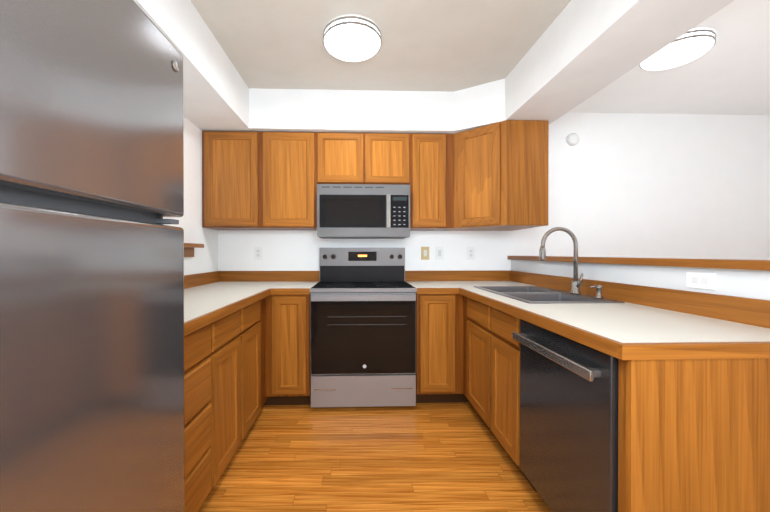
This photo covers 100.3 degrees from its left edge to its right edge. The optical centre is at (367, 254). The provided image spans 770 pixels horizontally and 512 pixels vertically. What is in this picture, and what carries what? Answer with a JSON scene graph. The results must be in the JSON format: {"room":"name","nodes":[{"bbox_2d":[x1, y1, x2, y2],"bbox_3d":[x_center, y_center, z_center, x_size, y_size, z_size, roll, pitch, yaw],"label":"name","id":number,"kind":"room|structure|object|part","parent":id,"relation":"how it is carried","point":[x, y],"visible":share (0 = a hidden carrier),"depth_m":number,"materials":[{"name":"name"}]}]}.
{"room":"kitchen","nodes":[
{"label":"kitchen","id":0,"kind":"room"},
{"bbox_2d":[163,116,217,274],"bbox_3d":[-1.393,-0.091,-0.074,0.120,2.590,6.280,0,0,-2],"label":"wall","id":1,"kind":"structure","parent":0,"point":[204,259],"depth_m":2.62,"materials":[{"name":"paint"}]},
{"bbox_2d":[184,243,203,256],"bbox_3d":[-1.362,-0.030,2.208,0.085,0.105,0.800,0,0,-2],"label":"sill","id":2,"kind":"structure","parent":1,"relation":"attached to","point":[189,249],"depth_m":2.49,"materials":[{"name":"brown wood"}]},
{"bbox_2d":[198,402,551,511],"bbox_3d":[1.674,1.253,0.089,6.260,0.100,6.400,0,0,-2],"label":"floor","id":3,"kind":"structure","parent":0,"point":[436,457],"depth_m":1.81,"materials":[{"name":"brown wood"}]},
{"bbox_2d":[0,0,184,511],"bbox_3d":[-0.959,0.270,0.682,0.736,1.860,0.760,0,0,-2],"label":"fridge","id":4,"kind":"object","parent":3,"relation":"on","point":[91,275],"visible":1,"depth_m":0.69,"materials":[{"name":"grey metal"}]},
{"bbox_2d":[184,315,215,511],"bbox_3d":[-1.051,0.753,1.301,0.639,0.888,0.439,0,0,-2],"label":"base cabinet","id":5,"kind":"object","parent":3,"relation":"on","point":[200,340],"depth_m":1.40,"materials":[{"name":"brown wood"}]},
{"bbox_2d":[184,283,275,330],"bbox_3d":[-1.070,0.282,2.077,0.651,0.038,1.996,0,0,-2],"label":"countertop","id":6,"kind":"structure","parent":5,"relation":"on","point":[202,302],"depth_m":1.96,"materials":[{"name":"white laminate"}]},
{"bbox_2d":[216,303,243,482],"bbox_3d":[-1.064,0.751,1.709,0.639,0.888,0.377,0,0,-2],"label":"base cabinet","id":7,"kind":"object","parent":3,"relation":"on","point":[230,325],"depth_m":1.74,"materials":[{"name":"brown wood"}]},
{"bbox_2d":[244,295,263,437],"bbox_3d":[-1.075,0.749,2.084,0.639,0.888,0.374,0,0,-2],"label":"base cabinet","id":8,"kind":"object","parent":3,"relation":"on","point":[254,309],"depth_m":2.13,"materials":[{"name":"brown wood"}]},
{"bbox_2d":[268,291,310,404],"bbox_3d":[-0.627,0.746,2.769,0.338,0.888,0.644,0,0,-2],"label":"base cabinet","id":9,"kind":"object","parent":3,"relation":"on","point":[289,312],"depth_m":2.45,"materials":[{"name":"brown wood"}]},
{"bbox_2d":[268,283,316,290],"bbox_3d":[-0.609,0.281,2.764,0.314,0.045,0.651,0,0,-2],"label":"countertop","id":10,"kind":"structure","parent":9,"relation":"on","point":[279,286],"depth_m":2.53,"materials":[{"name":"white laminate"}]},
{"bbox_2d":[310,248,416,406],"bbox_3d":[-0.043,0.564,2.744,0.813,1.252,0.718,0,0,-2],"label":"range","id":11,"kind":"object","parent":3,"relation":"on","point":[363,327],"visible":1,"depth_m":2.43,"materials":[{"name":"silver metal"}]},
{"bbox_2d":[415,291,467,402],"bbox_3d":[0.554,0.745,2.805,0.368,0.888,0.644,0,0,-2],"label":"base cabinet","id":12,"kind":"object","parent":3,"relation":"on","point":[438,313],"depth_m":2.49,"materials":[{"name":"brown wood"}]},
{"bbox_2d":[405,279,459,290],"bbox_3d":[0.539,0.281,2.800,0.349,0.045,0.651,0,0,-2],"label":"countertop","id":13,"kind":"structure","parent":12,"relation":"on","point":[421,284],"depth_m":2.68,"materials":[{"name":"white laminate"}]},
{"bbox_2d":[440,279,769,362],"bbox_3d":[1.140,0.285,2.052,0.845,0.045,2.184,0,0,-2],"label":"countertop","id":14,"kind":"structure","parent":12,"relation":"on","point":[633,332],"depth_m":1.17,"materials":[{"name":"white laminate"}]},
{"bbox_2d":[472,283,627,338],"bbox_3d":[1.119,0.346,2.153,0.530,0.183,0.840,0,0,-2],"label":"sink","id":15,"kind":"object","parent":14,"relation":"in","point":[533,293],"depth_m":2.03,"materials":[{"name":"silver metal"}]},
{"bbox_2d":[539,227,583,294],"bbox_3d":[1.233,0.039,2.041,0.268,0.432,0.097,0,0,-2],"label":"faucet","id":16,"kind":"object","parent":14,"relation":"on","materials":[{"name":"silver metal"}]},
{"bbox_2d":[468,295,479,314],"bbox_3d":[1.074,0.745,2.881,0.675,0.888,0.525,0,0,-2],"label":"base cabinet","id":17,"kind":"object","parent":3,"relation":"on","point":[470,312],"depth_m":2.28,"materials":[{"name":"brown wood"}]},
{"bbox_2d":[460,315,659,494],"bbox_3d":[1.088,0.843,2.120,0.694,0.700,0.998,0,0,-2],"label":"base cabinet","id":18,"kind":"object","parent":3,"relation":"on","point":[489,352],"depth_m":1.63,"materials":[{"name":"brown wood"}]},
{"bbox_2d":[513,319,617,511],"bbox_3d":[1.041,0.755,1.323,0.648,0.884,0.578,0,0,-2],"label":"dishwasher","id":19,"kind":"object","parent":3,"relation":"on","point":[568,425],"visible":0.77,"depth_m":1.23,"materials":[{"name":"black metal"}]},
{"bbox_3d":[0.743,0.397,1.312,0.051,0.036,0.528,0,0,-2],"label":"handle","id":20,"kind":"part","parent":19,"relation":"part of","materials":[{"name":"silver metal"}]},
{"bbox_2d":[134,0,733,133],"bbox_3d":[0.081,-1.222,1.027,2.895,0.340,4.160,0,0,-2],"label":"soffit","id":21,"kind":"structure","parent":0,"point":[578,53],"depth_m":2.16,"materials":[{"name":"paint"}]},
{"bbox_2d":[191,0,769,114],"bbox_3d":[1.674,-1.434,0.075,6.260,0.106,6.400,0,0,-2],"label":"ceiling","id":22,"kind":"structure","parent":0,"point":[444,45],"depth_m":2.21,"materials":[{"name":"paint"}]},
{"bbox_2d":[323,16,381,61],"bbox_3d":[-0.099,-1.344,2.041,0.372,0.092,0.372,0,0,-2],"label":"kitchen ceiling light","id":23,"kind":"object","parent":22,"relation":"attached to","point":[352,38],"visible":1,"depth_m":1.96,"materials":[{"name":"frosted white glass"},{"name":"brushed nickel"}]},
{"bbox_2d":[639,29,715,70],"bbox_3d":[2.069,-1.350,2.159,0.372,0.092,0.372,0,0,-2],"label":"ceiling light","id":24,"kind":"object","parent":22,"relation":"attached to","point":[689,46],"visible":0.85,"depth_m":2.08,"materials":[{"name":"frosted white plastic"},{"name":"brushed nickel"}]},
{"bbox_2d":[218,112,769,270],"bbox_3d":[1.576,-0.107,3.220,6.260,2.590,0.120,0,0,-2],"label":"wall","id":25,"kind":"structure","parent":0,"point":[651,185],"depth_m":3.19,"materials":[{"name":"paint"}]},
{"bbox_2d":[202,131,265,229],"bbox_3d":[-1.173,-0.643,2.900,0.497,0.826,0.333,0,0,-2],"label":"upper cabinet","id":26,"kind":"object","parent":25,"relation":"attached to","point":[231,160],"depth_m":2.74,"materials":[{"name":"brown wood"}]},
{"bbox_2d":[254,247,262,259],"bbox_3d":[-1.051,-0.012,3.074,0.080,0.126,0.008,0,0,-2],"label":"electrical outlet","id":27,"kind":"object","parent":25,"relation":"attached to","point":[257,253],"visible":1,"depth_m":3.07,"materials":[{"name":"white plastic"}]},
{"bbox_2d":[262,132,317,229],"bbox_3d":[-0.683,-0.643,2.915,0.484,0.826,0.333,0,0,-2],"label":"upper cabinet","id":28,"kind":"object","parent":25,"relation":"attached to","point":[289,159],"depth_m":2.76,"materials":[{"name":"brown wood"}]},
{"bbox_2d":[318,132,365,183],"bbox_3d":[-0.238,-0.834,2.928,0.405,0.445,0.333,0,0,-2],"label":"upper cabinet","id":29,"kind":"object","parent":25,"relation":"attached to","point":[341,156],"depth_m":2.77,"materials":[{"name":"brown wood"}]},
{"bbox_2d":[317,184,409,238],"bbox_3d":[-0.041,-0.370,2.886,0.782,0.438,0.432,0,0,-2],"label":"microwave","id":30,"kind":"object","parent":29,"relation":"attached to","point":[363,211],"visible":1,"depth_m":2.69,"materials":[{"name":"silver metal"}]},
{"bbox_2d":[220,271,511,282],"bbox_3d":[-0.011,0.208,3.101,2.800,0.100,0.018,0,0,-2],"label":"backsplash","id":31,"kind":"structure","parent":25,"relation":"attached to","point":[225,276],"depth_m":3.07,"materials":[{"name":"brown wood"}]},
{"bbox_2d":[366,133,409,184],"bbox_3d":[0.162,-0.834,2.940,0.395,0.445,0.333,0,0,-2],"label":"upper cabinet","id":32,"kind":"object","parent":25,"relation":"attached to","point":[387,154],"depth_m":2.78,"materials":[{"name":"brown wood"}]},
{"bbox_2d":[421,247,428,259],"bbox_3d":[0.558,-0.012,3.123,0.080,0.126,0.009,0,0,-2],"label":"electrical outlet","id":33,"kind":"object","parent":25,"relation":"attached to","point":[424,253],"visible":1,"depth_m":3.12,"materials":[{"name":"brown plastic"}]},
{"bbox_2d":[406,133,453,230],"bbox_3d":[0.556,-0.644,2.954,0.395,0.826,0.333,0,0,-2],"label":"upper cabinet","id":34,"kind":"object","parent":25,"relation":"attached to","point":[431,184],"depth_m":2.79,"materials":[{"name":"brown wood"}]},
{"bbox_2d":[435,247,443,259],"bbox_3d":[0.698,-0.012,3.128,0.080,0.126,0.009,0,0,-2],"label":"rocker light switch","id":35,"kind":"object","parent":25,"relation":"attached to","point":[439,253],"visible":1,"depth_m":3.13,"materials":[{"name":"white plastic"}]},
{"bbox_2d":[467,247,474,259],"bbox_3d":[1.008,-0.012,3.138,0.080,0.126,0.008,0,0,-2],"label":"electrical outlet","id":36,"kind":"object","parent":25,"relation":"attached to","point":[470,253],"visible":1,"depth_m":3.14,"materials":[{"name":"white plastic"}]},
{"bbox_2d":[454,120,548,230],"bbox_3d":[1.086,-0.643,2.828,0.656,0.826,0.618,0,0,-2],"label":"upper cabinet","id":37,"kind":"object","parent":25,"relation":"attached to","point":[492,177],"depth_m":2.54,"materials":[{"name":"brown wood"}]},
{"bbox_2d":[566,133,578,145],"bbox_3d":[2.018,-1.132,3.148,0.120,0.120,0.040,0,0,-2],"label":"smoke detector","id":38,"kind":"object","parent":25,"relation":"attached to","point":[572,139],"visible":0.98,"depth_m":3.13,"materials":[{"name":"white plastic"}]},
{"bbox_2d":[507,256,769,299],"bbox_3d":[1.502,0.606,2.061,0.190,1.175,2.200,0,0,-2],"label":"wall","id":39,"kind":"structure","parent":0,"point":[746,278],"depth_m":1.58,"materials":[{"name":"paint"}]},
{"bbox_2d":[686,272,715,289],"bbox_3d":[1.457,0.115,1.407,0.008,0.070,0.116,0,0,-2],"label":"outlet","id":40,"kind":"object","parent":39,"relation":"attached to","point":[700,280],"visible":1,"depth_m":1.40,"materials":[{"name":"white plastic"}]}
]}

